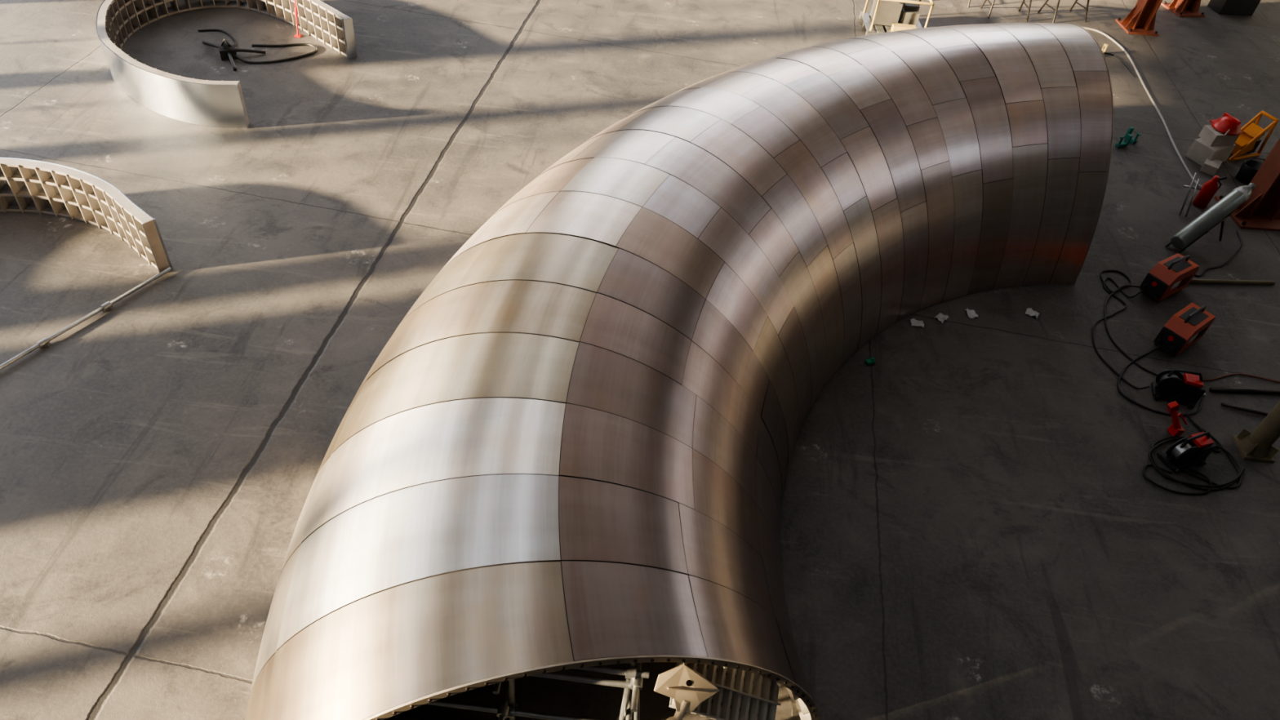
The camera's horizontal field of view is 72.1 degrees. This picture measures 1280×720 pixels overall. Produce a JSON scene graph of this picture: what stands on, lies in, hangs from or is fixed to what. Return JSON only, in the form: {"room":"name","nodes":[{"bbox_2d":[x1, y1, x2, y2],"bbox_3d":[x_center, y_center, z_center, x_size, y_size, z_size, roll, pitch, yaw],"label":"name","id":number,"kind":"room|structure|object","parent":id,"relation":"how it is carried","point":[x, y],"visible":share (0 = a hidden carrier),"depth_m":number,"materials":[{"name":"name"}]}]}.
{"room":"fabrication workshop","nodes":[
{"label":"fabrication workshop","id":0,"kind":"room"},
{"bbox_2d":[0,0,1279,719],"bbox_3d":[3.346,-2.523,13.845,34.600,0.001,44.600,7,44,0],"label":"floor","id":1,"kind":"structure","parent":0,"point":[972,526],"depth_m":10.57,"materials":[{"name":"concrete"}]},
{"bbox_2d":[0,266,171,369],"bbox_3d":[-7.074,0.088,9.723,0.119,0.085,4.400,26,47,18],"label":"bar","id":2,"kind":"object","parent":1,"relation":"on","point":[44,343],"visible":1,"depth_m":10.34,"materials":[{"name":"grey metal"}]},
{"bbox_2d":[0,157,172,272],"bbox_3d":[-8.530,-1.547,10.730,4.785,0.757,2.195,-15,48,-22],"label":"segment","id":3,"kind":"object","parent":1,"relation":"on","point":[26,185],"visible":1,"depth_m":11.37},
{"bbox_2d":[96,0,357,128],"bbox_3d":[-7.295,-5.505,14.995,3.907,0.717,3.920,19,45,12],"label":"segment","id":4,"kind":"object","parent":1,"relation":"on","point":[213,104],"visible":0.99,"depth_m":14.11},
{"bbox_2d":[198,28,317,71],"bbox_3d":[-6.896,-5.513,15.331,2.233,0.356,1.403,7,44,0],"label":"cable","id":5,"kind":"object","parent":1,"relation":"on","point":[227,51],"visible":1,"depth_m":15.30,"materials":[{"name":"rubber"}]},
{"bbox_2d":[293,0,302,37],"bbox_3d":[-6.212,-6.224,15.836,0.100,0.784,0.183,7,44,0],"label":"prop","id":6,"kind":"object","parent":1,"relation":"on","point":[297,35],"visible":1,"depth_m":15.90,"materials":[{"name":"red metal"}]},
{"bbox_2d":[384,662,648,719],"bbox_3d":[-1.033,2.259,7.181,2.322,1.620,1.550,7,44,0],"label":"frame","id":7,"kind":"object","parent":1,"relation":"on","point":[633,685],"visible":0.27,"depth_m":6.64,"materials":[{"name":"metal"}]},
{"bbox_2d":[244,22,1113,719],"bbox_3d":[1.431,-1.453,10.565,6.633,2.665,15.594,29,48,21],"label":"duct","id":8,"kind":"object","parent":1,"relation":"on","point":[572,449],"visible":1,"depth_m":8.09,"materials":[{"name":"metal"}]},
{"bbox_2d":[865,357,875,365],"bbox_3d":[2.912,0.014,11.115,0.110,0.075,0.070,-13,48,-20],"label":"tape dispenser","id":9,"kind":"object","parent":1,"relation":"on","point":[871,361],"visible":1,"depth_m":11.10,"materials":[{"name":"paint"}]},
{"bbox_2d":[858,0,933,35],"bbox_3d":[5.391,-7.321,18.452,1.260,0.823,1.000,5,44,-2],"label":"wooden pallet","id":10,"kind":"object","parent":1,"relation":"on","point":[890,15],"visible":0.81,"depth_m":18.39,"materials":[{"name":"beige wood"}]},
{"bbox_2d":[910,318,924,327],"bbox_3d":[3.713,-0.502,11.774,0.170,0.046,0.132,7,44,0],"label":"crumpled paper","id":11,"kind":"object","parent":1,"relation":"on","point":[913,322],"visible":1,"depth_m":11.77,"materials":[{"name":"white paper"}]},
{"bbox_2d":[934,313,948,323],"bbox_3d":[4.087,-0.582,11.901,0.131,0.052,0.170,36,51,27],"label":"crumpled paper","id":12,"kind":"object","parent":1,"relation":"on","point":[940,317],"visible":1,"depth_m":11.90,"materials":[{"name":"white paper"}]},
{"bbox_2d":[964,308,977,318],"bbox_3d":[4.538,-0.639,12.028,0.131,0.039,0.170,-2,45,-9],"label":"crumpled paper","id":13,"kind":"object","parent":1,"relation":"on","point":[971,313],"visible":1,"depth_m":12.01,"materials":[{"name":"white paper"}]},
{"bbox_2d":[980,0,1031,22],"bbox_3d":[8.297,-8.136,19.680,1.100,0.836,0.598,3,44,-4],"label":"trestle","id":14,"kind":"object","parent":1,"relation":"on","point":[988,1],"visible":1,"depth_m":19.71,"materials":[{"name":"metal"}]},
{"bbox_2d":[1025,307,1039,318],"bbox_3d":[5.427,-0.656,12.153,0.170,0.052,0.132,25,47,18],"label":"crumpled paper","id":15,"kind":"object","parent":1,"relation":"on","point":[1029,311],"visible":1,"depth_m":12.16,"materials":[{"name":"white paper"}]},
{"bbox_2d":[1037,0,1089,22],"bbox_3d":[9.712,-8.165,19.896,1.100,0.836,0.598,-9,46,-16],"label":"trestle","id":16,"kind":"object","parent":1,"relation":"on","point":[1046,1],"visible":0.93,"depth_m":19.99,"materials":[{"name":"metal"}]},
{"bbox_2d":[1102,43,1108,53],"bbox_3d":[9.861,-6.597,18.729,0.080,0.210,0.265,31,49,23],"label":"g-clamp","id":17,"kind":"object","parent":1,"relation":"on","point":[1105,46],"visible":0.61,"depth_m":18.73,"materials":[{"name":"beige metal"}]},
{"bbox_2d":[1104,52,1135,76],"bbox_3d":[9.936,-6.533,18.819,0.454,0.021,1.951,-18,49,-24],"label":"hose","id":18,"kind":"object","parent":1,"relation":"on","point":[1133,74],"visible":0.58,"depth_m":18.62,"materials":[{"name":"rubber"}]},
{"bbox_2d":[1092,276,1150,389],"bbox_3d":[6.582,-0.474,12.072,0.687,0.135,2.369,18,45,11],"label":"cable","id":19,"kind":"object","parent":1,"relation":"on","point":[1108,277],"visible":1,"depth_m":12.15,"materials":[{"name":"rubber"}]},
{"bbox_2d":[1115,133,1133,147],"bbox_3d":[8.713,-3.947,15.851,0.265,0.210,0.080,-13,48,-20],"label":"g-clamp","id":20,"kind":"object","parent":1,"relation":"on","point":[1129,136],"visible":1,"depth_m":15.86,"materials":[{"name":"green metal"}]},
{"bbox_2d":[1099,269,1157,375],"bbox_3d":[6.796,-0.590,12.215,0.696,0.129,2.369,11,44,4],"label":"cable","id":21,"kind":"object","parent":1,"relation":"on","point":[1119,288],"visible":0.88,"depth_m":12.51,"materials":[{"name":"rubber"}]},
{"bbox_2d":[1124,127,1141,143],"bbox_3d":[8.993,-4.084,16.029,0.080,0.210,0.265,-10,47,-17],"label":"g-clamp","id":22,"kind":"object","parent":1,"relation":"on","point":[1131,130],"visible":0.77,"depth_m":16.02,"materials":[{"name":"green metal"}]},
{"bbox_2d":[1115,0,1162,36],"bbox_3d":[12.141,-13.761,14.111,0.714,17.290,0.714,3,44,-4],"label":"steel column","id":23,"kind":"structure","parent":1,"relation":"on","point":[1140,20],"depth_m":19.87,"materials":[{"name":"orange metal"}]},
{"bbox_2d":[1080,26,1201,187],"bbox_3d":[9.888,-5.197,17.437,0.906,0.038,6.640,7,44,0],"label":"hose","id":24,"kind":"object","parent":1,"relation":"on","point":[1086,28],"visible":0.87,"depth_m":17.28,"materials":[{"name":"white rubber"}]},
{"bbox_2d":[1116,345,1204,416],"bbox_3d":[6.673,0.236,11.354,1.124,0.134,1.225,7,44,0],"label":"cable","id":25,"kind":"object","parent":1,"relation":"on","point":[1118,381],"depth_m":11.14,"materials":[{"name":"black rubber"}]},
{"bbox_2d":[1138,253,1199,302],"bbox_3d":[7.613,-1.214,12.634,0.795,0.590,0.346,-21,51,-26],"label":"machine","id":26,"kind":"object","parent":1,"relation":"on","point":[1171,275],"visible":0.99,"depth_m":12.50,"materials":[{"name":"orange metal"}]},
{"bbox_2d":[1167,400,1187,436],"bbox_3d":[6.456,0.701,10.603,0.355,0.458,0.186,22,46,15],"label":"drill","id":27,"kind":"object","parent":1,"relation":"on","point":[1175,428],"visible":1,"depth_m":10.60,"materials":[{"name":"plastic"}]},
{"bbox_2d":[1151,368,1205,408],"bbox_3d":[6.830,0.306,11.046,0.612,0.478,0.300,16,45,9],"label":"power tool","id":28,"kind":"object","parent":1,"relation":"on","point":[1188,389],"visible":1,"depth_m":11.01,"materials":[{"name":"black plastic"}]},
{"bbox_2d":[1160,0,1204,17],"bbox_3d":[13.860,-14.591,15.191,0.714,17.290,0.714,-5,45,-12],"label":"steel column","id":29,"kind":"structure","parent":1,"relation":"on","point":[1181,8],"depth_m":21.02,"materials":[{"name":"orange metal"}]},
{"bbox_2d":[1153,302,1215,357],"bbox_3d":[7.313,-0.433,11.790,0.795,0.590,0.346,-25,52,-29],"label":"machine","id":30,"kind":"object","parent":1,"relation":"on","point":[1188,326],"visible":1,"depth_m":11.65,"materials":[{"name":"orange metal"}]},
{"bbox_2d":[1156,431,1216,473],"bbox_3d":[6.455,1.013,10.269,0.612,0.478,0.300,-11,47,-18],"label":"power tool","id":31,"kind":"object","parent":1,"relation":"on","point":[1193,450],"visible":1,"depth_m":10.21,"materials":[{"name":"black plastic"}]},
{"bbox_2d":[1178,172,1202,217],"bbox_3d":[8.970,-2.667,14.251,0.283,0.643,0.355,7,44,0],"label":"rack","id":32,"kind":"object","parent":1,"relation":"on","point":[1190,187],"visible":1,"depth_m":14.28,"materials":[{"name":"silver metal"}]},
{"bbox_2d":[1142,422,1241,494],"bbox_3d":[6.568,1.277,10.326,1.400,0.039,0.823,-26,53,-29],"label":"cable","id":33,"kind":"object","parent":1,"relation":"on","point":[1145,466],"visible":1,"depth_m":10.23,"materials":[{"name":"rubber"}]},
{"bbox_2d":[1148,413,1245,490],"bbox_3d":[6.629,1.168,10.445,1.265,0.041,0.901,-28,54,-31],"label":"cable","id":34,"kind":"object","parent":1,"relation":"on","point":[1153,446],"visible":0.84,"depth_m":10.32,"materials":[{"name":"rubber"}]},
{"bbox_2d":[1191,175,1226,208],"bbox_3d":[9.397,-2.790,14.507,0.262,0.568,0.225,24,46,17],"label":"fire extinguisher","id":35,"kind":"object","parent":1,"relation":"on","point":[1210,188],"visible":1,"depth_m":14.47,"materials":[{"name":"red metal"}]},
{"bbox_2d":[1165,182,1255,253],"bbox_3d":[8.924,-2.250,13.721,1.606,0.792,0.472,-16,48,-22],"label":"gas cylinder","id":36,"kind":"object","parent":1,"relation":"on","point":[1225,206],"visible":0.99,"depth_m":13.58,"materials":[{"name":"metal"}]},
{"bbox_2d":[1185,124,1239,176],"bbox_3d":[10.184,-3.822,15.612,0.595,0.651,0.925,35,50,25],"label":"block stack","id":37,"kind":"object","parent":1,"relation":"on","point":[1213,148],"visible":0.96,"depth_m":15.54,"materials":[{"name":"grey concrete"}]},
{"bbox_2d":[1209,112,1242,135],"bbox_3d":[10.388,-4.186,15.509,0.520,0.221,0.546,-10,47,-17],"label":"hard hat","id":38,"kind":"object","parent":37,"relation":"on","point":[1223,124],"visible":1,"depth_m":15.42,"materials":[{"name":"red plastic"}]},
{"bbox_2d":[1194,230,1242,276],"bbox_3d":[8.887,-1.574,13.566,2.201,0.040,0.333,-26,53,-30],"label":"cable","id":39,"kind":"object","parent":1,"relation":"on","point":[1237,233],"visible":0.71,"depth_m":13.53,"materials":[{"name":"rubber"}]},
{"bbox_2d":[1189,279,1275,284],"bbox_3d":[8.794,-1.167,13.122,1.471,0.060,0.060,0,44,-7],"label":"bar","id":40,"kind":"object","parent":1,"relation":"on","point":[1193,281],"visible":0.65,"depth_m":13.11,"materials":[{"name":"brown metal"}]},
{"bbox_2d":[1207,0,1260,15],"bbox_3d":[14.421,-8.720,21.290,0.950,0.540,0.550,-1,45,-8],"label":"crate","id":41,"kind":"object","parent":1,"relation":"on","point":[1237,7],"visible":1,"depth_m":21.19,"materials":[{"name":"black plastic"}]},
{"bbox_2d":[1203,373,1279,382],"bbox_3d":[8.245,0.248,11.616,2.445,0.017,0.184,1,44,-7],"label":"hose line","id":42,"kind":"object","parent":1,"relation":"on","point":[1235,373],"visible":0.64,"depth_m":11.61,"materials":[{"name":"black rubber"}]},
{"bbox_2d":[1208,386,1279,416],"bbox_3d":[8.019,0.560,11.242,1.358,0.060,0.672,7,44,0],"label":"rods","id":43,"kind":"object","parent":1,"relation":"on","point":[1211,388],"visible":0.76,"depth_m":11.34,"materials":[{"name":"metal"}]},
{"bbox_2d":[1214,137,1279,231],"bbox_3d":[10.977,-8.594,8.638,0.882,17.290,0.882,3,44,-4],"label":"steel column","id":44,"kind":"structure","parent":1,"relation":"on","point":[1261,211],"depth_m":14.32,"materials":[{"name":"orange metal"}]},
{"bbox_2d":[1235,157,1265,184],"bbox_3d":[10.657,-3.322,15.313,0.356,0.438,0.356,7,44,0],"label":"bucket","id":45,"kind":"object","parent":1,"relation":"on","point":[1249,168],"visible":0.79,"depth_m":15.32,"materials":[{"name":"black plastic"}]},
{"bbox_2d":[1227,110,1279,161],"bbox_3d":[10.984,-4.051,15.883,0.811,0.755,0.364,-13,48,-20],"label":"frame","id":46,"kind":"object","parent":1,"relation":"on","point":[1249,140],"visible":0.84,"depth_m":15.86,"materials":[{"name":"metal"}]},
{"bbox_2d":[1231,400,1279,462],"bbox_3d":[7.588,-0.210,9.399,0.360,3.640,0.360,7,44,0],"label":"post","id":47,"kind":"object","parent":1,"relation":"on","point":[1256,446],"visible":1,"depth_m":10.47,"materials":[{"name":"beige metal"}]}
]}

